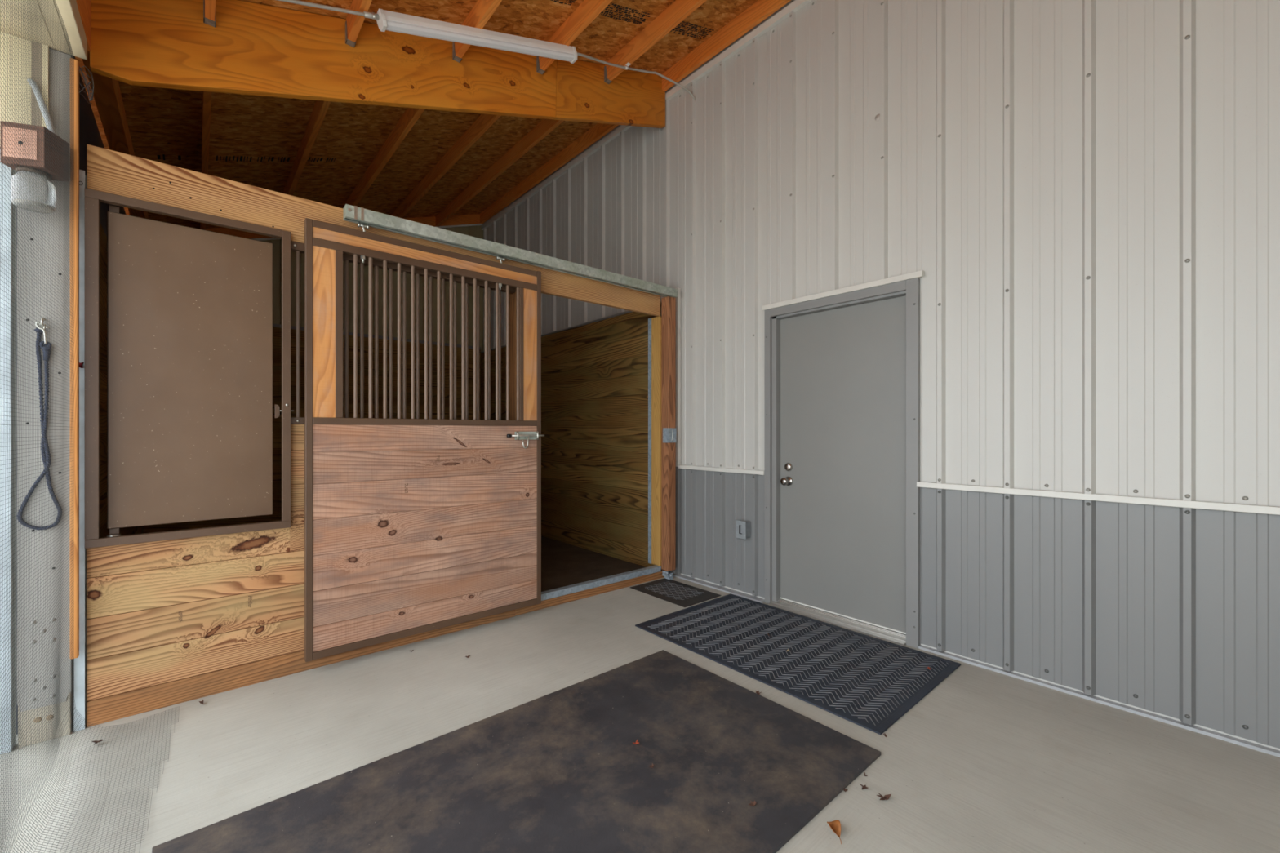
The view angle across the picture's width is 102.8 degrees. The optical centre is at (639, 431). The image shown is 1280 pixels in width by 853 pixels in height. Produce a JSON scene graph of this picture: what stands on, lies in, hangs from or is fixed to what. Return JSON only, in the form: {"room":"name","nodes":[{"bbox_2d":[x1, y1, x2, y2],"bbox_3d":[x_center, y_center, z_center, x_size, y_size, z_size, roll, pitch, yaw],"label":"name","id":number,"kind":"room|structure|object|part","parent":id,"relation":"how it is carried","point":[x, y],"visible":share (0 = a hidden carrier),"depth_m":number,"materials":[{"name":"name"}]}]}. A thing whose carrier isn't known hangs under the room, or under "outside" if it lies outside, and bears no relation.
{"room":"farm building","nodes":[
{"label":"farm building","id":0,"kind":"room"},
{"bbox_2d":[15,48,125,734],"bbox_3d":[-3.839,-0.290,3.607,0.170,3.100,3.880,0,0,-41],"label":"wall","id":1,"kind":"structure","parent":0,"point":[89,133],"depth_m":2.73,"materials":[{"name":"metal"}]},
{"bbox_2d":[100,223,141,537],"bbox_3d":[-3.741,0.040,3.658,0.035,2.437,3.730,0,0,-41],"label":"lining","id":2,"kind":"object","parent":1,"relation":"attached to","point":[104,531],"visible":0.02,"depth_m":3.01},
{"bbox_2d":[141,222,484,533],"bbox_3d":[-3.721,-0.971,6.293,3.870,4.462,0.080,0,0,-41],"label":"wall","id":3,"kind":"structure","parent":0,"point":[473,231],"depth_m":6.70,"materials":[{"name":"metal"}]},
{"bbox_2d":[142,324,480,533],"bbox_3d":[-3.639,0.022,6.253,3.500,2.475,0.055,0,0,-41],"label":"lining","id":4,"kind":"object","parent":3,"relation":"attached to","point":[277,516],"visible":0.06,"depth_m":6.31,"materials":[{"name":"brown wood"}]},
{"bbox_2d":[205,213,479,239],"bbox_3d":[-3.639,-2.507,6.283,3.540,1.302,0.037,0,0,-41],"label":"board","id":5,"kind":"object","parent":3,"relation":"attached to","point":[460,220],"visible":0.14,"depth_m":6.92,"materials":[{"name":"brown wood"}]},
{"bbox_2d":[251,223,483,240],"bbox_3d":[-3.638,-2.433,6.296,3.560,1.200,0.019,0,0,-41],"label":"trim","id":6,"kind":"structure","parent":3,"relation":"attached to","point":[473,224],"depth_m":7.10,"materials":[{"name":"brown wood"}]},
{"bbox_2d":[75,0,757,229],"bbox_3d":[-1.134,-2.491,2.909,4.400,1.482,8.680,0,0,-41],"label":"ceiling","id":7,"kind":"structure","parent":0,"point":[255,140],"depth_m":4.01,"materials":[{"name":"brown wood"}]},
{"bbox_2d":[89,0,665,128],"bbox_3d":[-1.111,-2.381,3.409,3.498,1.565,0.045,0,0,-41],"label":"roof beam","id":8,"kind":"structure","parent":7,"relation":"attached to","point":[255,49],"depth_m":2.86,"materials":[{"name":"brown wood"}]},
{"bbox_2d":[82,50,148,218],"bbox_3d":[-3.709,-1.924,3.690,0.095,0.138,3.784,0,0,-41],"label":"rafter","id":9,"kind":"structure","parent":8,"relation":"attached to","point":[107,95],"depth_m":3.00,"materials":[{"name":"brown wood"}]},
{"bbox_2d":[200,91,211,230],"bbox_3d":[-3.383,-2.066,3.973,0.047,0.146,3.784,0,0,-41],"label":"rafter","id":10,"kind":"structure","parent":8,"relation":"attached to","point":[206,95],"depth_m":3.42,"materials":[{"name":"wood"}]},
{"bbox_2d":[203,0,216,27],"bbox_3d":[-0.611,-2.066,0.780,0.047,0.146,4.579,0,0,-41],"label":"rafter","id":11,"kind":"structure","parent":8,"relation":"attached to","point":[209,6],"depth_m":2.45,"materials":[{"name":"wood"}]},
{"bbox_2d":[271,100,330,237],"bbox_3d":[-2.922,-2.267,4.373,0.047,0.146,3.784,0,0,-41],"label":"rafter","id":12,"kind":"structure","parent":8,"relation":"attached to","point":[321,107],"depth_m":3.97,"materials":[{"name":"wood"}]},
{"bbox_2d":[345,0,372,47],"bbox_3d":[-0.150,-2.267,1.180,0.047,0.146,4.579,0,0,-41],"label":"rafter","id":13,"kind":"structure","parent":8,"relation":"attached to","point":[353,23],"depth_m":2.78,"materials":[{"name":"wood"}]},
{"bbox_2d":[342,107,424,208],"bbox_3d":[-2.461,-2.468,4.773,0.047,0.146,3.784,0,0,-41],"label":"rafter","id":14,"kind":"structure","parent":8,"relation":"attached to","point":[410,117],"depth_m":4.49,"materials":[{"name":"wood"}]},
{"bbox_2d":[390,113,501,217],"bbox_3d":[-2.001,-2.669,5.173,0.047,0.146,3.784,0,0,-41],"label":"rafter","id":15,"kind":"structure","parent":8,"relation":"attached to","point":[483,122],"depth_m":5.01,"materials":[{"name":"wood"}]},
{"bbox_2d":[452,0,502,62],"bbox_3d":[0.310,-2.468,1.580,0.047,0.146,4.579,0,0,-41],"label":"rafter","id":16,"kind":"structure","parent":8,"relation":"attached to","point":[482,11],"depth_m":3.02,"materials":[{"name":"wood"}]},
{"bbox_2d":[376,8,577,63],"bbox_3d":[-0.919,-2.383,3.116,1.251,0.479,0.080,0,0,-41],"label":"strip light","id":17,"kind":"object","parent":16,"relation":"attached to","point":[388,20],"visible":0.94,"depth_m":3.02,"materials":[{"name":"white plastic"}]},
{"bbox_2d":[276,0,379,20],"bbox_3d":[-1.785,-2.026,2.367,1.059,0.367,0.032,0,0,-41],"label":"conduit","id":18,"kind":"object","parent":17,"relation":"attached to","point":[373,15],"visible":1,"depth_m":2.58,"materials":[{"name":"metal"}]},
{"bbox_2d":[435,118,564,226],"bbox_3d":[-1.540,-2.871,5.573,0.047,0.146,3.784,0,0,-41],"label":"rafter","id":19,"kind":"structure","parent":8,"relation":"attached to","point":[545,126],"depth_m":5.50,"materials":[{"name":"wood"}]},
{"bbox_2d":[480,123,618,223],"bbox_3d":[-1.064,-3.081,5.986,0.038,0.142,3.784,0,0,-41],"label":"rafter","id":20,"kind":"structure","parent":8,"relation":"attached to","point":[598,131],"depth_m":5.94,"materials":[{"name":"brown wood"}]},
{"bbox_2d":[536,0,612,74],"bbox_3d":[0.771,-2.669,1.980,0.047,0.146,4.579,0,0,-41],"label":"rafter","id":21,"kind":"structure","parent":8,"relation":"attached to","point":[587,11],"depth_m":3.34,"materials":[{"name":"wood"}]},
{"bbox_2d":[604,0,706,84],"bbox_3d":[1.232,-2.871,2.379,0.047,0.146,4.579,0,0,-41],"label":"rafter","id":22,"kind":"structure","parent":8,"relation":"attached to","point":[678,11],"depth_m":3.68,"materials":[{"name":"wood"}]},
{"bbox_2d":[577,52,696,100],"bbox_3d":[-0.022,-2.751,3.950,1.238,0.308,0.098,0,0,-41],"label":"conduit","id":23,"kind":"object","parent":22,"relation":"attached to","point":[628,64],"visible":0.98,"depth_m":3.96,"materials":[{"name":"metal"}]},
{"bbox_2d":[662,0,791,91],"bbox_3d":[1.708,-3.081,2.792,0.038,0.142,4.579,0,0,-41],"label":"rafter","id":24,"kind":"structure","parent":8,"relation":"attached to","point":[760,10],"depth_m":4.00,"materials":[{"name":"brown wood"}]},
{"bbox_2d":[509,288,516,420],"bbox_3d":[-0.845,0.084,3.552,0.090,2.136,0.098,0,0,-41],"label":"bar","id":25,"kind":"object","parent":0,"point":[513,297],"visible":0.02,"depth_m":3.52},
{"bbox_2d":[86,144,660,316],"bbox_3d":[-1.101,-1.105,3.287,3.350,0.236,0.041,0,0,-41],"label":"header board","id":26,"kind":"object","parent":25,"relation":"on","point":[108,171],"visible":0.56,"depth_m":2.53,"materials":[{"name":"brown wood"}]},
{"bbox_2d":[342,204,677,297],"bbox_3d":[-0.656,-1.174,3.571,2.490,0.072,0.115,0,0,-41],"label":"door track","id":27,"kind":"object","parent":26,"relation":"attached to","point":[353,214],"visible":0.92,"depth_m":3.25,"materials":[{"name":"metal"}]},
{"bbox_2d":[304,217,544,662],"bbox_3d":[-1.195,0.024,3.077,1.383,2.323,0.072,0,0,-41],"label":"sliding door","id":28,"kind":"structure","parent":27,"relation":"hanging from","point":[412,526],"depth_m":2.97,"materials":[{"name":"brown wood"}]},
{"bbox_2d":[342,253,353,417],"bbox_3d":[-1.623,-0.523,2.833,0.048,0.897,0.054,0,0,-41],"label":"bar","id":29,"kind":"object","parent":28,"relation":"in","point":[346,258],"depth_m":2.83,"materials":[{"name":"brown metal"}]},
{"bbox_2d":[357,256,368,417],"bbox_3d":[-1.568,-0.524,2.880,0.049,0.895,0.054,0,0,-41],"label":"bar","id":30,"kind":"object","parent":28,"relation":"in","point":[359,261],"depth_m":2.87,"materials":[{"name":"brown metal"}]},
{"bbox_2d":[372,259,382,417],"bbox_3d":[-1.511,-0.525,2.930,0.051,0.894,0.054,0,0,-41],"label":"bar","id":31,"kind":"object","parent":28,"relation":"in","point":[376,264],"depth_m":2.92,"materials":[{"name":"brown metal"}]},
{"bbox_3d":[-1.210,-0.982,3.083,1.307,0.042,0.043,0,0,-41],"label":"rail","id":32,"kind":"part","parent":28,"relation":"part of","materials":[{"name":"brown metal"}]},
{"bbox_3d":[-1.210,-1.075,3.083,1.307,0.035,0.043,0,0,-41],"label":"rail","id":33,"kind":"part","parent":28,"relation":"part of","materials":[{"name":"brown metal"}]},
{"bbox_3d":[-1.210,0.554,3.084,1.307,1.178,0.033,0,0,-41],"label":"plank panel","id":34,"kind":"part","parent":28,"relation":"part of","materials":[{"name":"brown wood"}]},
{"bbox_3d":[-1.210,-0.054,3.083,1.307,0.036,0.043,0,0,-41],"label":"rail","id":35,"kind":"part","parent":28,"relation":"part of","materials":[{"name":"brown metal"}]},
{"bbox_3d":[-1.210,1.163,3.083,1.307,0.039,0.043,0,0,-41],"label":"rail","id":36,"kind":"part","parent":28,"relation":"part of","materials":[{"name":"brown metal"}]},
{"bbox_3d":[-0.762,0.030,3.443,0.174,0.054,0.008,0,0,-41],"label":"latch plate","id":37,"kind":"part","parent":28,"relation":"part of","materials":[{"name":"silver metal"}]},
{"bbox_3d":[-0.753,0.030,3.432,0.250,0.012,0.013,0,0,-41],"label":"latch rod","id":38,"kind":"part","parent":28,"relation":"part of","materials":[{"name":"metal"}]},
{"bbox_2d":[0,573,1279,852],"bbox_3d":[-0.957,1.335,3.063,4.010,0.150,8.680,0,0,-41],"label":"floor","id":39,"kind":"structure","parent":0,"point":[988,761],"depth_m":1.98,"materials":[{"name":"concrete"}]},
{"bbox_2d":[0,163,15,754],"bbox_3d":[-2.519,0.080,2.008,0.077,2.360,0.065,0,0,-41],"label":"door frame","id":40,"kind":"structure","parent":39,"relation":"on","point":[13,402],"depth_m":2.00,"materials":[{"name":"white metal"}]},
{"bbox_2d":[17,48,72,747],"bbox_3d":[-2.459,-0.149,2.124,0.144,2.818,0.147,0,0,-41],"label":"wall panel","id":41,"kind":"object","parent":39,"relation":"on","point":[37,259],"visible":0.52,"depth_m":2.07,"materials":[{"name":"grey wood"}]},
{"bbox_2d":[0,31,48,128],"bbox_3d":[-2.476,-1.334,2.005,0.208,0.448,0.018,0,0,-41],"label":"cladding","id":42,"kind":"object","parent":41,"relation":"attached to","point":[43,83],"visible":0.32,"depth_m":2.02,"materials":[{"name":"beige metal"}]},
{"bbox_3d":[-2.496,-1.334,1.993,0.163,0.448,0.010,0,0,-41],"label":"cream panel","id":43,"kind":"part","parent":42,"relation":"part of","materials":[{"name":"metal"}]},
{"bbox_2d":[0,120,68,213],"bbox_3d":[-2.356,-1.014,2.008,0.129,0.299,0.165,0,0,-16],"label":"light fixture","id":44,"kind":"object","parent":41,"relation":"attached to","point":[42,131],"visible":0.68,"depth_m":1.95,"materials":[{"name":"brown plastic"}]},
{"bbox_2d":[9,165,56,213],"bbox_3d":[-2.352,-0.935,1.984,0.116,0.142,0.116,0,0,-41],"label":"jar","id":45,"kind":"object","parent":44,"relation":"on","point":[39,170],"depth_m":1.96,"materials":[{"name":"glass"}]},
{"bbox_2d":[30,78,51,129],"bbox_3d":[-2.386,-1.280,2.041,0.088,0.236,0.025,0,0,-17],"label":"tube","id":46,"kind":"object","parent":44,"relation":"on","point":[41,97],"visible":0.38,"depth_m":2.04,"materials":[{"name":"plastic"}]},
{"bbox_2d":[19,321,62,530],"bbox_3d":[-2.410,-0.021,2.053,0.120,0.839,0.026,0,0,-41],"label":"lead rope","id":47,"kind":"object","parent":41,"relation":"hanging from","point":[48,347],"visible":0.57,"depth_m":2.06,"materials":[{"name":"fabric"}]},
{"bbox_2d":[41,316,45,326],"bbox_3d":[-2.404,-0.440,2.058,0.010,0.040,0.038,0,0,-41],"label":"hook","id":48,"kind":"object","parent":41,"relation":"attached to","point":[42,317],"visible":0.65,"depth_m":2.05,"materials":[{"name":"metal"}]},
{"bbox_2d":[70,58,79,658],"bbox_3d":[-2.333,-0.297,2.109,0.024,2.465,0.028,0,0,-41],"label":"batten","id":49,"kind":"object","parent":41,"relation":"attached to","point":[75,355],"visible":0.67,"depth_m":2.10,"materials":[{"name":"brown wood"}]},
{"bbox_2d":[72,169,86,732],"bbox_3d":[-2.381,0.079,2.174,0.036,2.362,0.064,0,0,-41],"label":"channel","id":50,"kind":"object","parent":41,"relation":"attached to","point":[80,663],"visible":0.46,"depth_m":2.16,"materials":[{"name":"grey metal"}]},
{"bbox_2d":[79,362,84,368],"bbox_3d":[-2.349,-0.278,2.145,0.020,0.025,0.019,0,0,-41],"label":"knot","id":51,"kind":"object","parent":50,"relation":"attached to","point":[82,363],"visible":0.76,"depth_m":2.14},
{"bbox_2d":[79,65,93,103],"bbox_3d":[-2.376,-1.480,2.175,0.076,0.146,0.046,0,0,-41],"label":"wire","id":52,"kind":"object","parent":41,"relation":"attached to","point":[91,98],"visible":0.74,"depth_m":2.18,"materials":[{"name":"black metal"}]},
{"bbox_2d":[86,424,515,727],"bbox_3d":[-1.614,0.612,2.841,1.993,1.296,0.040,0,0,-41],"label":"wall","id":53,"kind":"structure","parent":39,"relation":"on","point":[171,622],"depth_m":2.41,"materials":[{"name":"brown wood"}]},
{"bbox_2d":[84,187,293,548],"bbox_3d":[-2.081,-0.264,2.421,0.739,1.514,0.104,0,0,-41],"label":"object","id":54,"kind":"structure","parent":53,"relation":"in","point":[190,310],"depth_m":2.39,"materials":[{"name":"brown metal"}]},
{"bbox_2d":[106,533,120,537],"bbox_3d":[-2.296,0.455,2.231,0.044,0.004,0.044,0,0,-41],"label":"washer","id":55,"kind":"object","parent":54,"relation":"in","point":[110,535],"depth_m":2.23,"materials":[{"name":"metal"}]},
{"bbox_3d":[-2.084,-1.003,2.382,0.684,0.036,0.038,0,0,-41],"label":"rail","id":56,"kind":"part","parent":54,"relation":"part of","materials":[{"name":"brown metal"}]},
{"bbox_3d":[-2.070,0.475,2.394,0.720,0.036,0.038,0,0,-41],"label":"rail","id":57,"kind":"part","parent":54,"relation":"part of","materials":[{"name":"brown metal"}]},
{"bbox_2d":[290,240,304,424],"bbox_3d":[-1.799,-0.510,2.680,0.057,0.946,0.054,0,0,-41],"label":"bar","id":58,"kind":"object","parent":53,"relation":"in","point":[297,248],"depth_m":2.68,"materials":[{"name":"brown metal"}]},
{"bbox_3d":[-1.344,-0.055,3.078,1.274,0.036,0.049,0,0,-41],"label":"rail","id":59,"kind":"part","parent":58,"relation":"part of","materials":[{"name":"brown metal"}]},
{"bbox_2d":[386,262,410,418],"bbox_3d":[-1.425,-0.523,3.005,0.125,0.897,0.054,0,0,-41],"label":"bar","id":60,"kind":"object","parent":53,"relation":"in","point":[391,267],"depth_m":2.99,"materials":[{"name":"brown metal"}]},
{"bbox_3d":[-1.344,-0.966,3.078,1.274,0.041,0.049,0,0,-41],"label":"rail","id":61,"kind":"part","parent":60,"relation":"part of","materials":[{"name":"brown metal"}]},
{"bbox_2d":[414,267,436,418],"bbox_3d":[-1.310,-0.524,3.105,0.124,0.895,0.054,0,0,-41],"label":"bar","id":62,"kind":"object","parent":53,"relation":"in","point":[418,272],"depth_m":3.09,"materials":[{"name":"brown metal"}]},
{"bbox_2d":[440,273,461,419],"bbox_3d":[-1.194,-0.523,3.205,0.122,0.898,0.054,0,0,-41],"label":"bar","id":63,"kind":"object","parent":53,"relation":"in","point":[444,277],"depth_m":3.19,"materials":[{"name":"brown metal"}]},
{"bbox_2d":[465,278,484,419],"bbox_3d":[-1.079,-0.524,3.305,0.119,0.895,0.054,0,0,-41],"label":"bar","id":64,"kind":"object","parent":53,"relation":"in","point":[468,282],"depth_m":3.29,"materials":[{"name":"brown metal"}]},
{"bbox_2d":[488,282,515,420],"bbox_3d":[-0.938,-0.523,3.427,0.187,0.898,0.054,0,0,-41],"label":"bar","id":65,"kind":"object","parent":53,"relation":"in","point":[491,286],"depth_m":3.42,"materials":[{"name":"brown metal"}]},
{"bbox_2d":[151,649,880,852],"bbox_3d":[-0.262,1.253,1.760,2.112,0.014,1.230,0,0,-41],"label":"mat","id":66,"kind":"object","parent":39,"relation":"on","point":[562,771],"visible":1,"depth_m":1.81,"materials":[{"name":"rubber"}]},
{"bbox_2d":[748,800,756,806],"bbox_3d":[0.375,1.240,1.703,0.020,0.011,0.024,0,0,26],"label":"scrap","id":67,"kind":"object","parent":66,"relation":"on","point":[753,804],"visible":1,"depth_m":1.70,"materials":[{"name":"brown"}]},
{"bbox_2d":[515,569,664,616],"bbox_3d":[-0.328,1.230,3.963,1.420,0.060,0.043,0,0,-41],"label":"board","id":68,"kind":"object","parent":39,"relation":"on","point":[607,588],"visible":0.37,"depth_m":3.88,"materials":[{"name":"brown wood"}]},
{"bbox_2d":[541,564,661,600],"bbox_3d":[-0.352,1.177,3.947,1.363,0.046,0.056,0,0,-41],"label":"channel","id":69,"kind":"object","parent":68,"relation":"on","point":[565,590],"visible":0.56,"depth_m":3.94,"materials":[{"name":"metal"}]},
{"bbox_2d":[541,535,644,591],"bbox_3d":[-2.369,1.251,4.789,3.500,0.018,3.820,0,0,-41],"label":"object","id":70,"kind":"structure","parent":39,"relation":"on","point":[563,564],"depth_m":4.74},
{"bbox_2d":[661,296,676,579],"bbox_3d":[0.250,0.060,4.360,0.095,2.399,0.106,0,0,-41],"label":"post","id":71,"kind":"object","parent":39,"relation":"on","point":[668,429],"visible":1,"depth_m":4.34,"materials":[{"name":"wood"}]},
{"bbox_3d":[0.253,0.035,4.357,0.095,0.125,0.070,0,0,-41],"label":"catch plate","id":72,"kind":"part","parent":71,"relation":"part of","materials":[{"name":"metal"}]},
{"bbox_2d":[629,577,721,607],"bbox_3d":[0.270,1.256,4.012,0.403,0.007,0.615,0,0,-41],"label":"doormat","id":73,"kind":"object","parent":39,"relation":"on","point":[684,595],"visible":1,"depth_m":3.98,"materials":[{"name":"rubber"}]},
{"bbox_2d":[635,593,960,734],"bbox_3d":[0.848,1.255,3.026,0.968,0.008,1.570,0,0,-41],"label":"doormat","id":74,"kind":"object","parent":39,"relation":"on","point":[869,682],"visible":1,"depth_m":2.83,"materials":[{"name":"rubber"}]},
{"bbox_2d":[826,819,841,844],"bbox_3d":[0.606,1.242,1.598,0.041,0.033,0.075,0,0,18],"label":"dry leaf","id":75,"kind":"object","parent":39,"relation":"on","point":[835,825],"visible":1,"depth_m":1.60,"materials":[{"name":"orange plant"}]},
{"bbox_2d":[876,793,891,799],"bbox_3d":[0.835,1.250,1.741,0.049,0.021,0.030,0,0,0],"label":"scrap","id":76,"kind":"object","parent":39,"relation":"on","point":[886,797],"visible":1,"depth_m":1.75,"materials":[{"name":"brown plant"}]},
{"bbox_2d":[483,0,1279,751],"bbox_3d":[0.492,-0.960,4.320,0.094,4.440,8.480,0,0,-41],"label":"wall","id":77,"kind":"structure","parent":0,"point":[1085,193],"depth_m":2.58,"materials":[{"name":"beige metal"}]},
{"bbox_2d":[480,302,661,567],"bbox_3d":[-1.053,0.050,5.985,0.065,2.420,3.740,0,0,-41],"label":"lining","id":78,"kind":"object","parent":77,"relation":"attached to","point":[594,374],"visible":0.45,"depth_m":5.26,"materials":[{"name":"brown wood"}]},
{"bbox_2d":[481,0,812,230],"bbox_3d":[0.467,-2.979,4.298,0.032,0.054,8.480,0,0,-41],"label":"trim","id":79,"kind":"structure","parent":77,"relation":"attached to","point":[796,5],"depth_m":4.33,"materials":[{"name":"white metal"}]},
{"bbox_2d":[648,315,661,565],"bbox_3d":[0.158,0.085,4.450,0.108,2.137,0.142,0,0,-41],"label":"door frame","id":80,"kind":"structure","parent":77,"relation":"attached to","point":[654,323],"depth_m":4.41,"materials":[{"name":"wood"}]},
{"bbox_2d":[675,287,680,466],"bbox_3d":[0.332,-0.469,4.451,0.032,1.553,0.032,0,0,-41],"label":"trim","id":81,"kind":"structure","parent":77,"relation":"attached to","point":[678,298],"depth_m":4.44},
{"bbox_2d":[675,466,680,575],"bbox_3d":[0.332,0.784,4.451,0.032,0.952,0.032,0,0,-41],"label":"trim","id":82,"kind":"structure","parent":77,"relation":"attached to","point":[677,470],"depth_m":4.44,"materials":[{"name":"grey metal"}]},
{"bbox_2d":[678,465,764,475],"bbox_3d":[0.627,0.309,4.116,0.034,0.030,0.905,0,0,-41],"label":"trim","id":83,"kind":"structure","parent":77,"relation":"attached to","point":[685,467],"depth_m":4.05,"materials":[{"name":"white metal"}]},
{"bbox_2d":[735,520,750,539],"bbox_3d":[0.789,0.747,3.900,0.072,0.134,0.096,0,0,-41],"label":"outlet box","id":84,"kind":"object","parent":77,"relation":"attached to","point":[742,527],"visible":1,"depth_m":3.87,"materials":[{"name":"grey plastic"}]},
{"bbox_2d":[761,270,924,648],"bbox_3d":[1.312,0.167,3.397,0.165,2.186,1.100,0,0,-41],"label":"door","id":85,"kind":"structure","parent":77,"relation":"in","point":[842,371],"depth_m":3.35,"materials":[{"name":"grey paint"}]},
{"bbox_3d":[1.045,0.360,3.664,0.074,0.068,0.068,0,0,-41],"label":"knob","id":86,"kind":"part","parent":85,"relation":"part of","materials":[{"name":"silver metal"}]},
{"bbox_2d":[673,574,1279,757],"bbox_3d":[1.776,1.253,2.773,0.062,0.014,4.460,0,0,-41],"label":"baseboard","id":87,"kind":"structure","parent":77,"relation":"attached to","point":[1270,751],"depth_m":2.42,"materials":[{"name":"grey metal"}]},
{"bbox_2d":[916,481,1279,515],"bbox_3d":[2.432,0.309,2.036,0.034,0.030,2.487,0,0,-41],"label":"trim","id":88,"kind":"structure","parent":77,"relation":"attached to","point":[1275,510],"depth_m":2.32,"materials":[{"name":"white metal"}]},
{"bbox_3d":[1.832,-0.890,-0.211,3.890,4.300,0.120,0,0,-41],"label":"wall","id":89,"kind":"structure","parent":0,"visible":0},
{"bbox_2d":[0,0,87,59],"bbox_3d":[-1.160,-1.601,0.218,0.774,0.087,4.449,0,0,-41],"label":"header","id":90,"kind":"object","parent":89,"relation":"attached to","point":[68,9],"visible":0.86,"depth_m":1.97,"materials":[{"name":"beige metal"}]},
{"bbox_2d":[75,0,90,51],"bbox_3d":[-0.929,-1.833,0.504,0.042,0.332,4.579,0,0,-41],"label":"board","id":91,"kind":"object","parent":89,"relation":"attached to","point":[84,6],"visible":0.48,"depth_m":2.15,"materials":[{"name":"brown wood"}]},
{"bbox_2d":[0,0,179,852],"bbox_3d":[-1.693,-0.142,1.613,0.328,2.796,1.557,0,0,-41],"label":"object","id":92,"kind":"object","parent":89,"relation":"hanging from","point":[25,291],"visible":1,"depth_m":1.64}
]}

